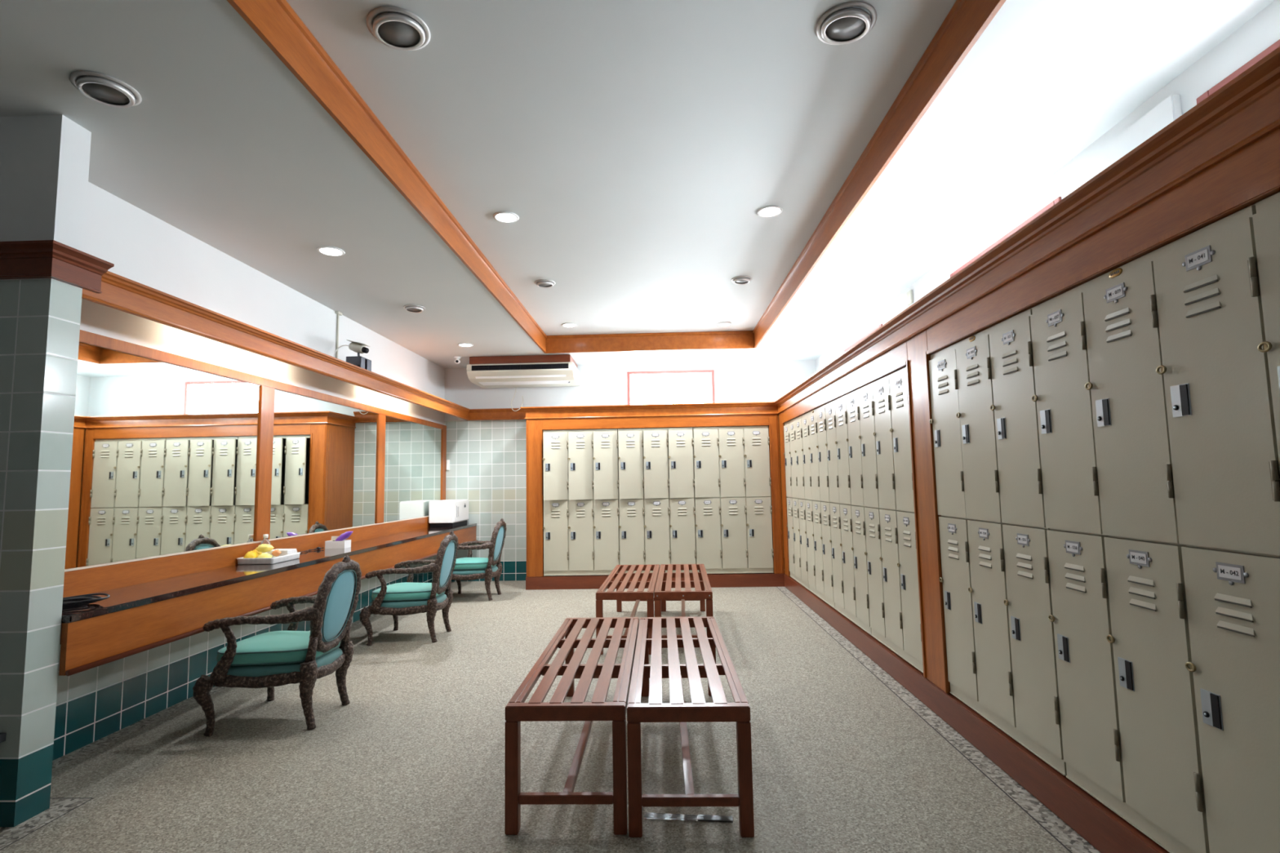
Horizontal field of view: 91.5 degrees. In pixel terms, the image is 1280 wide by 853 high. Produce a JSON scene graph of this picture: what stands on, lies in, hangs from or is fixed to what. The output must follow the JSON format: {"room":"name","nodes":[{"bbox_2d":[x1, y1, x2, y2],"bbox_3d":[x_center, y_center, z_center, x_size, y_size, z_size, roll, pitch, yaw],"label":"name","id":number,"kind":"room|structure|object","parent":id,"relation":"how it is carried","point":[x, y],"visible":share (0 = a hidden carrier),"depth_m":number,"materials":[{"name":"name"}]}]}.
{"room":"changing room","nodes":[
{"label":"changing room","id":0,"kind":"room"},
{"bbox_2d":[0,114,91,826],"bbox_3d":[-3.456,0.132,2.587,2.129,2.837,0.138,-1,-5,2],"label":"wall pillar","id":1,"kind":"structure","parent":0,"point":[45,159],"depth_m":2.52,"materials":[{"name":"tile"}]},
{"bbox_2d":[0,733,6,742],"bbox_3d":[-2.467,1.239,2.367,0.075,0.132,0.039,-1,-5,2],"label":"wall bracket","id":2,"kind":"object","parent":1,"relation":"attached to","point":[2,735],"visible":1,"depth_m":2.38,"materials":[{"name":"grey metal"}]},
{"bbox_2d":[0,240,114,293],"bbox_3d":[-3.430,-0.645,2.655,2.189,0.131,0.278,-1,-5,2],"label":"trim","id":3,"kind":"structure","parent":1,"relation":"attached to","point":[41,259],"depth_m":2.54,"materials":[{"name":"red wood"}]},
{"bbox_2d":[52,182,444,760],"bbox_3d":[-2.789,0.378,5.487,0.150,2.837,5.723,-1,-5,2],"label":"wall","id":4,"kind":"structure","parent":0,"point":[95,704],"depth_m":3.83,"materials":[{"name":"paint"}]},
{"bbox_2d":[62,516,430,597],"bbox_3d":[-2.686,0.991,5.429,0.031,0.155,5.716,-1,-5,2],"label":"backsplash","id":5,"kind":"structure","parent":4,"relation":"attached to","point":[99,579],"depth_m":3.76,"materials":[{"name":"brown wood"}]},
{"bbox_2d":[64,329,446,571],"bbox_3d":[-2.697,0.325,5.493,0.032,1.180,5.702,-1,-5,2],"label":"wall mirror","id":6,"kind":"object","parent":4,"relation":"attached to","point":[172,454],"visible":0.85,"depth_m":4.04,"materials":[{"name":"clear mirror"}]},
{"bbox_2d":[58,516,478,675],"bbox_3d":[-2.467,1.092,5.413,0.466,0.368,5.716,-1,-5,2],"label":"countertop","id":7,"kind":"structure","parent":4,"relation":"attached to","point":[153,602],"depth_m":3.46,"materials":[{"name":"wood"}]},
{"bbox_2d":[236,552,300,564],"bbox_3d":[-2.575,0.916,4.336,0.253,0.042,0.338,-1,-5,2],"label":"tray","id":8,"kind":"object","parent":7,"relation":"on","point":[241,561],"visible":0.77,"depth_m":4.18,"materials":[{"name":"white plastic"}]},
{"bbox_2d":[243,551,259,558],"bbox_3d":[-2.645,0.883,4.240,0.080,0.076,0.083,0,-5,-16],"label":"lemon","id":9,"kind":"object","parent":8,"relation":"in","point":[252,554],"visible":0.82,"depth_m":4.22,"materials":[{"name":"yellow food"}]},
{"bbox_2d":[255,543,274,552],"bbox_3d":[-2.589,0.841,4.303,0.100,0.064,0.082,-2,-5,14],"label":"lemon","id":10,"kind":"object","parent":8,"relation":"on","point":[264,548],"visible":1,"depth_m":4.27,"materials":[{"name":"yellow food"}]},
{"bbox_2d":[257,552,272,558],"bbox_3d":[-2.550,0.890,4.234,0.080,0.063,0.074,-1,-5,-4],"label":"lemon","id":11,"kind":"object","parent":8,"relation":"in","point":[263,555],"visible":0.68,"depth_m":4.21,"materials":[{"name":"yellow food"}]},
{"bbox_2d":[260,533,271,553],"bbox_3d":[-2.662,0.853,4.430,0.068,0.171,0.068,-1,-5,2],"label":"water bottle","id":12,"kind":"object","parent":8,"relation":"in","point":[265,536],"visible":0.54,"depth_m":4.42,"materials":[{"name":"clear plastic"}]},
{"bbox_2d":[271,549,281,556],"bbox_3d":[-2.508,0.872,4.303,0.052,0.048,0.054,0,-5,-15],"label":"fruit","id":13,"kind":"object","parent":8,"relation":"in","point":[277,553],"visible":1,"depth_m":4.29,"materials":[{"name":"orange food"}]},
{"bbox_2d":[266,548,298,558],"bbox_3d":[-2.539,0.904,4.421,0.172,0.062,0.136,-1,-5,2],"label":"folded towel","id":14,"kind":"object","parent":8,"relation":"on","point":[284,551],"visible":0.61,"depth_m":4.37,"materials":[{"name":"white fabric"}]},
{"bbox_2d":[297,546,324,552],"bbox_3d":[-2.644,0.983,4.941,0.048,0.022,0.402,-1,-5,4],"label":"cord","id":15,"kind":"object","parent":7,"relation":"on","point":[317,548],"visible":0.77,"depth_m":5.05,"materials":[{"name":"black plastic"}]},
{"bbox_2d":[324,539,351,548],"bbox_3d":[-2.528,0.986,5.222,0.164,0.062,0.110,-1,-5,2],"label":"box","id":16,"kind":"object","parent":7,"relation":"on","point":[345,544],"visible":0.99,"depth_m":5.17,"materials":[{"name":"white cardboard"}]},
{"bbox_2d":[331,536,337,541],"bbox_3d":[-2.558,0.964,5.239,0.072,0.086,0.020,-1,-5,2],"label":"printed card","id":17,"kind":"object","parent":16,"relation":"in","point":[333,538],"visible":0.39,"depth_m":5.24,"materials":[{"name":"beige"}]},
{"bbox_2d":[334,531,352,541],"bbox_3d":[-2.484,0.924,5.226,0.138,0.089,0.070,-1,-5,-4],"label":"packet","id":18,"kind":"object","parent":16,"relation":"in","point":[346,535],"visible":0.95,"depth_m":5.20,"materials":[{"name":"purple plastic"}]},
{"bbox_2d":[428,499,468,527],"bbox_3d":[-2.413,1.096,7.926,0.322,0.318,0.620,-1,-5,2],"label":"box","id":19,"kind":"object","parent":7,"relation":"on","point":[444,513],"visible":1,"depth_m":7.63,"materials":[{"name":"white plastic"}]},
{"bbox_2d":[81,271,525,420],"bbox_3d":[-2.101,-0.409,5.533,1.251,0.147,5.717,-1,-5,2],"label":"trim","id":20,"kind":"structure","parent":4,"relation":"attached to","point":[121,293],"depth_m":3.90,"materials":[{"name":"brown wood"}]},
{"bbox_2d":[333,339,371,371],"bbox_3d":[-2.524,-0.620,5.503,0.266,0.286,0.234,-1,-5,2],"label":"security camera","id":21,"kind":"object","parent":20,"relation":"on","point":[359,361],"visible":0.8,"depth_m":5.48,"materials":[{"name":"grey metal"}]},
{"bbox_2d":[335,311,342,358],"bbox_3d":[-2.718,-0.751,5.613,0.029,0.566,0.070,-1,-5,2],"label":"conduit","id":22,"kind":"object","parent":4,"relation":"attached to","point":[338,313],"visible":0.82,"depth_m":5.61,"materials":[{"name":"beige plastic"}]},
{"bbox_2d":[0,580,1101,852],"bbox_3d":[-1.084,1.593,2.791,7.000,0.120,11.168,-1,-5,2],"label":"floor","id":23,"kind":"structure","parent":0,"point":[846,758],"depth_m":2.83,"materials":[{"name":"carpet"}]},
{"bbox_2d":[192,555,361,736],"bbox_3d":[-1.964,1.173,3.498,0.671,0.886,0.618,-1,-5,2],"label":"carved armchair","id":24,"kind":"object","parent":23,"relation":"on","point":[269,660],"visible":1,"depth_m":3.30,"materials":[{"name":"teal fabric"}]},
{"bbox_2d":[216,630,340,664],"bbox_3d":[-1.997,1.225,3.494,0.528,0.093,0.492,-1,-5,2],"label":"cushion","id":25,"kind":"object","parent":24,"relation":"on","point":[285,646],"depth_m":3.32,"materials":[{"name":"teal fabric"}]},
{"bbox_2d":[359,530,458,645],"bbox_3d":[-1.904,1.329,5.264,0.671,0.886,0.618,-1,-5,1],"label":"carved armchair","id":26,"kind":"object","parent":23,"relation":"on","point":[408,597],"visible":1,"depth_m":5.05,"materials":[{"name":"teal fabric"}]},
{"bbox_2d":[371,582,444,599],"bbox_3d":[-1.938,1.381,5.261,0.528,0.093,0.492,-1,-5,1],"label":"cushion","id":27,"kind":"object","parent":26,"relation":"on","point":[406,590],"depth_m":5.07,"materials":[{"name":"teal fabric"}]},
{"bbox_2d":[451,518,506,600],"bbox_3d":[-1.869,1.487,7.045,0.671,0.886,0.618,-1,-5,3],"label":"carved armchair","id":28,"kind":"object","parent":23,"relation":"on","point":[468,568],"visible":0.79,"depth_m":6.85,"materials":[{"name":"teal fabric"}]},
{"bbox_2d":[453,557,496,568],"bbox_3d":[-1.903,1.539,7.042,0.528,0.093,0.492,-1,-5,3],"label":"cushion","id":29,"kind":"object","parent":28,"relation":"on","point":[463,562],"depth_m":6.84,"materials":[{"name":"teal fabric"}]},
{"bbox_2d":[504,617,639,835],"bbox_3d":[-0.247,1.311,3.008,0.442,0.450,1.500,-1,-5,2],"label":"slatted bench","id":30,"kind":"object","parent":23,"relation":"on","point":[517,711],"visible":0.97,"depth_m":2.36,"materials":[{"name":"brown wood"}]},
{"bbox_2d":[595,564,659,654],"bbox_3d":[-0.063,1.518,5.365,0.428,0.450,1.560,-1,-5,3],"label":"slatted bench","id":31,"kind":"object","parent":23,"relation":"on","point":[618,572],"visible":0.83,"depth_m":4.93,"materials":[{"name":"brown wood"}]},
{"bbox_2d":[653,564,713,653],"bbox_3d":[0.370,1.508,5.346,0.428,0.450,1.562,-1,-5,3],"label":"slatted bench","id":32,"kind":"object","parent":23,"relation":"on","point":[663,593],"visible":0.89,"depth_m":5.07,"materials":[{"name":"brown wood"}]},
{"bbox_2d":[644,812,733,822],"bbox_3d":[0.182,1.460,2.341,0.330,0.020,0.035,-2,-5,7],"label":"strip","id":33,"kind":"object","parent":23,"relation":"on","point":[711,818],"visible":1,"depth_m":2.32,"materials":[{"name":"white metal"}]},
{"bbox_2d":[626,616,754,837],"bbox_3d":[0.203,1.301,2.982,0.445,0.450,1.510,-1,-5,2],"label":"slatted bench","id":34,"kind":"object","parent":23,"relation":"on","point":[655,711],"visible":1,"depth_m":2.32,"materials":[{"name":"brown wood"}]},
{"bbox_2d":[783,573,1169,852],"bbox_3d":[1.615,1.496,3.756,0.058,0.150,7.246,-1,-5,2],"label":"baseboard","id":35,"kind":"structure","parent":23,"relation":"on","point":[1101,827],"depth_m":2.63,"materials":[{"name":"red wood"}]},
{"bbox_2d":[778,177,1279,693],"bbox_3d":[1.584,0.509,3.391,0.059,2.052,8.144,-1,-5,2],"label":"trim","id":36,"kind":"structure","parent":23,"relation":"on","point":[919,399],"depth_m":3.37,"materials":[{"name":"brown wood"}]},
{"bbox_2d":[782,128,1279,422],"bbox_3d":[1.587,-0.403,3.941,0.050,0.138,6.686,-1,-5,2],"label":"trim","id":37,"kind":"structure","parent":36,"relation":"attached to","point":[1256,165],"depth_m":1.98,"materials":[{"name":"brown wood"}]},
{"bbox_2d":[444,360,815,581],"bbox_3d":[-0.124,0.585,8.332,5.297,2.837,0.150,-1,-5,2],"label":"wall","id":38,"kind":"structure","parent":0,"point":[487,459],"depth_m":8.33,"materials":[{"name":"paint"}]},
{"bbox_2d":[446,459,449,470],"bbox_3d":[-2.564,0.513,8.330,0.040,0.135,0.021,-1,-5,2],"label":"wall switch","id":39,"kind":"object","parent":38,"relation":"attached to","point":[447,460],"visible":1,"depth_m":8.32,"materials":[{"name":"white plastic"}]},
{"bbox_2d":[542,428,619,576],"bbox_3d":[-0.710,0.926,7.721,0.928,1.756,0.557,-1,-5,2],"label":"lockers","id":40,"kind":"object","parent":38,"relation":"attached to","point":[581,531],"visible":0.99,"depth_m":7.52,"materials":[{"name":"beige metal"}]},
{"bbox_2d":[525,573,784,590],"bbox_3d":[0.183,1.878,7.769,3.079,0.150,0.718,-1,-5,2],"label":"baseboard","id":41,"kind":"structure","parent":38,"relation":"attached to","point":[756,580],"depth_m":7.42,"materials":[{"name":"red wood"}]},
{"bbox_2d":[526,413,784,577],"bbox_3d":[0.169,0.931,7.852,3.073,2.052,0.720,-1,-5,2],"label":"trim","id":42,"kind":"structure","parent":38,"relation":"attached to","point":[535,467],"depth_m":7.53,"materials":[{"name":"brown wood"}]},
{"bbox_2d":[542,413,768,430],"bbox_3d":[0.183,-0.052,7.610,2.753,0.138,0.050,-1,-5,2],"label":"trim","id":43,"kind":"structure","parent":38,"relation":"attached to","point":[729,419],"depth_m":7.59,"materials":[{"name":"brown wood"}]},
{"bbox_2d":[617,426,696,573],"bbox_3d":[0.205,0.910,7.711,0.926,1.756,0.521,-1,-5,2],"label":"lockers","id":44,"kind":"object","parent":38,"relation":"attached to","point":[657,511],"visible":0.98,"depth_m":7.50,"materials":[{"name":"beige metal"}]},
{"bbox_2d":[626,369,715,404],"bbox_3d":[0.415,-0.477,8.363,1.164,0.538,0.082,-1,-5,2],"label":"window","id":45,"kind":"structure","parent":38,"relation":"in","point":[691,386],"depth_m":8.38,"materials":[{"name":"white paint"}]},
{"bbox_2d":[693,426,773,573],"bbox_3d":[1.120,0.892,7.699,0.924,1.756,0.490,-1,-5,2],"label":"lockers","id":46,"kind":"object","parent":38,"relation":"attached to","point":[733,507],"visible":0.98,"depth_m":7.48,"materials":[{"name":"beige metal"}]},
{"bbox_2d":[520,46,1279,419],"bbox_3d":[0.005,-0.519,3.895,3.164,0.144,8.864,-1,-5,2],"label":"trim","id":47,"kind":"structure","parent":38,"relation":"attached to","point":[1245,110],"depth_m":2.10,"materials":[{"name":"brown wood"}]},
{"bbox_2d":[0,0,1274,368],"bbox_3d":[-1.109,-1.450,3.011,6.860,0.307,10.868,-1,-5,2],"label":"ceiling","id":48,"kind":"structure","parent":0,"point":[636,147],"depth_m":3.05,"materials":[{"name":"paint"}]},
{"bbox_2d":[69,71,142,108],"bbox_3d":[-2.096,-1.314,2.449,0.217,0.030,0.217,-1,-5,2],"label":"recessed light","id":49,"kind":"object","parent":48,"relation":"in","point":[101,88],"visible":1,"depth_m":2.43,"materials":[{"name":"silver metal"}]},
{"bbox_2d":[316,245,345,256],"bbox_3d":[-2.065,-1.171,4.166,0.170,0.010,0.170,-1,-5,2],"label":"recessed light","id":50,"kind":"object","parent":48,"relation":"in","point":[327,251],"visible":1,"depth_m":4.15,"materials":[{"name":"white glass"}]},
{"bbox_2d":[366,6,431,50],"bbox_3d":[-0.943,-1.541,2.439,0.236,0.039,0.236,-1,-5,2],"label":"recessed light","id":51,"kind":"object","parent":48,"relation":"in","point":[397,31],"visible":1,"depth_m":2.42,"materials":[{"name":"silver metal"}]},
{"bbox_2d":[403,304,425,312],"bbox_3d":[-2.002,-1.041,5.528,0.184,0.030,0.184,-1,-5,2],"label":"recessed light","id":52,"kind":"object","parent":48,"relation":"in","point":[409,308],"visible":1,"depth_m":5.50,"materials":[{"name":"silver metal"}]},
{"bbox_2d":[453,356,461,364],"bbox_3d":[-2.254,-0.816,7.698,0.090,0.084,0.090,-1,-5,2],"label":"dome camera","id":53,"kind":"object","parent":48,"relation":"attached to","point":[457,361],"visible":1,"depth_m":7.68,"materials":[{"name":"white plastic"}]},
{"bbox_2d":[457,342,473,346],"bbox_3d":[-1.966,-0.918,7.026,0.170,0.010,0.170,-1,-5,2],"label":"recessed light","id":54,"kind":"object","parent":48,"relation":"in","point":[462,344],"visible":1,"depth_m":7.00,"materials":[{"name":"white plastic"}]},
{"bbox_2d":[493,211,519,222],"bbox_3d":[-0.895,-1.399,4.169,0.170,0.010,0.170,-1,-5,2],"label":"recessed light","id":55,"kind":"object","parent":48,"relation":"in","point":[501,216],"visible":1,"depth_m":4.16,"materials":[{"name":"white glass"}]},
{"bbox_2d":[466,354,580,388],"bbox_3d":[-1.462,-0.689,7.985,1.310,0.304,0.715,-1,-5,2],"label":"air conditioner","id":56,"kind":"object","parent":48,"relation":"attached to","point":[528,371],"visible":1,"depth_m":7.66,"materials":[{"name":"white plastic"}]},
{"bbox_2d":[511,386,523,411],"bbox_3d":[-1.613,-0.361,8.176,0.155,0.333,0.102,-1,-5,2],"label":"cable loop","id":57,"kind":"object","parent":56,"relation":"hanging from","point":[516,387],"visible":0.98,"depth_m":8.18,"materials":[{"name":"beige plastic"}]},
{"bbox_2d":[471,363,568,370],"bbox_3d":[-1.473,-0.728,7.660,1.200,0.062,0.029,-1,-5,2],"label":"grille","id":58,"kind":"object","parent":56,"relation":"attached to","point":[475,366],"depth_m":7.65,"materials":[{"name":"black plastic"}]},
{"bbox_2d":[534,279,555,288],"bbox_3d":[-0.847,-1.265,5.553,0.184,0.035,0.184,-1,-5,2],"label":"recessed light","id":59,"kind":"object","parent":48,"relation":"in","point":[544,283],"visible":1,"depth_m":5.51,"materials":[{"name":"silver metal"}]},
{"bbox_2d":[561,323,576,327],"bbox_3d":[-0.800,-1.144,7.045,0.170,0.010,0.170,-1,-5,2],"label":"recessed light","id":60,"kind":"object","parent":48,"relation":"in","point":[566,325],"visible":1,"depth_m":7.03,"materials":[{"name":"white plastic"}]},
{"bbox_2d":[226,0,1006,353],"bbox_3d":[-0.023,-1.397,3.231,2.547,0.213,8.625,-1,-5,2],"label":"trim","id":61,"kind":"structure","parent":48,"relation":"attached to","point":[275,22],"depth_m":3.14,"materials":[{"name":"brown wood"}]},
{"bbox_2d":[716,322,731,326],"bbox_3d":[0.963,-1.168,7.123,0.170,0.010,0.170,-1,-5,2],"label":"recessed light","id":62,"kind":"object","parent":48,"relation":"in","point":[720,324],"visible":1,"depth_m":7.12,"materials":[{"name":"white plastic"}]},
{"bbox_2d":[731,275,751,284],"bbox_3d":[0.907,-1.296,5.556,0.184,0.035,0.184,-1,-5,2],"label":"recessed light","id":63,"kind":"object","parent":48,"relation":"in","point":[740,280],"visible":1,"depth_m":5.51,"materials":[{"name":"silver metal"}]},
{"bbox_2d":[756,205,782,217],"bbox_3d":[0.865,-1.431,4.152,0.170,0.010,0.170,-1,-5,2],"label":"recessed light","id":64,"kind":"object","parent":48,"relation":"in","point":[769,211],"visible":1,"depth_m":4.14,"materials":[{"name":"white glass"}]},
{"bbox_2d":[815,0,877,44],"bbox_3d":[0.810,-1.571,2.452,0.231,0.044,0.231,-1,-5,2],"label":"recessed light","id":65,"kind":"object","parent":48,"relation":"in","point":[848,25],"visible":1,"depth_m":2.43,"materials":[{"name":"silver metal"}]},
{"bbox_2d":[815,0,1279,372],"bbox_3d":[2.244,0.048,2.770,0.185,2.837,10.868,-1,-5,2],"label":"wall","id":66,"kind":"structure","parent":0,"point":[1262,30],"depth_m":2.85,"materials":[{"name":"white paint"}]},
{"bbox_2d":[783,415,808,589],"bbox_3d":[1.901,0.792,6.723,0.482,1.756,0.924,-1,-5,2],"label":"lockers","id":67,"kind":"object","parent":66,"relation":"attached to","point":[793,431],"visible":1,"depth_m":6.68,"materials":[{"name":"beige metal"}]},
{"bbox_2d":[801,404,835,608],"bbox_3d":[1.871,0.711,5.813,0.482,1.756,0.924,-1,-5,2],"label":"lockers","id":68,"kind":"object","parent":66,"relation":"attached to","point":[820,565],"visible":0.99,"depth_m":5.76,"materials":[{"name":"beige metal"}]},
{"bbox_2d":[825,388,871,635],"bbox_3d":[1.842,0.631,4.902,0.481,1.756,0.924,-1,-5,2],"label":"lockers","id":69,"kind":"object","parent":66,"relation":"attached to","point":[847,522],"visible":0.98,"depth_m":4.84,"materials":[{"name":"beige metal"}]},
{"bbox_2d":[844,324,882,351],"bbox_3d":[2.310,-0.683,6.374,0.082,0.450,1.180,-1,-5,2],"label":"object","id":70,"kind":"structure","parent":66,"relation":"in","point":[880,325],"depth_m":6.29,"materials":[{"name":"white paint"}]},
{"bbox_2d":[858,366,923,672],"bbox_3d":[1.813,0.550,3.991,0.481,1.756,0.924,-1,-5,2],"label":"lockers","id":71,"kind":"object","parent":66,"relation":"attached to","point":[891,552],"visible":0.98,"depth_m":3.93,"materials":[{"name":"beige metal"}]},
{"bbox_2d":[906,289,912,305],"bbox_3d":[2.227,-1.062,5.145,0.017,0.110,0.080,-1,-5,2],"label":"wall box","id":72,"kind":"object","parent":66,"relation":"attached to","point":[909,294],"visible":1,"depth_m":5.12,"materials":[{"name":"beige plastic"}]},
{"bbox_2d":[928,308,1066,776],"bbox_3d":[1.774,0.445,2.805,0.484,1.756,0.924,-1,-5,2],"label":"lockers","id":73,"kind":"object","parent":66,"relation":"attached to","point":[1001,646],"visible":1,"depth_m":2.70,"materials":[{"name":"beige metal"}]},
{"bbox_2d":[950,196,1061,277],"bbox_3d":[2.228,-0.911,3.806,0.082,0.450,1.220,-1,-5,2],"label":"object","id":74,"kind":"structure","parent":66,"relation":"in","point":[1058,199],"depth_m":3.67,"materials":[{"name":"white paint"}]},
{"bbox_2d":[1030,204,1279,852],"bbox_3d":[1.744,0.364,1.894,0.484,1.756,0.924,-1,-5,2],"label":"lockers","id":75,"kind":"object","parent":66,"relation":"attached to","point":[1159,454],"visible":1,"depth_m":1.78,"materials":[{"name":"beige metal"}]},
{"bbox_2d":[1195,39,1279,104],"bbox_3d":[2.163,-1.090,1.782,0.082,0.450,1.195,-1,-5,2],"label":"light fixture","id":76,"kind":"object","parent":66,"relation":"in","point":[1277,44],"depth_m":2.22,"materials":[{"name":"red paint"}]},
{"bbox_2d":[1252,191,1279,467],"bbox_3d":[1.715,0.284,0.983,0.484,1.756,0.924,-1,-5,2],"label":"locker","id":77,"kind":"object","parent":66,"relation":"attached to","point":[1266,221],"visible":1,"depth_m":1.47,"materials":[{"name":"beige metal"}]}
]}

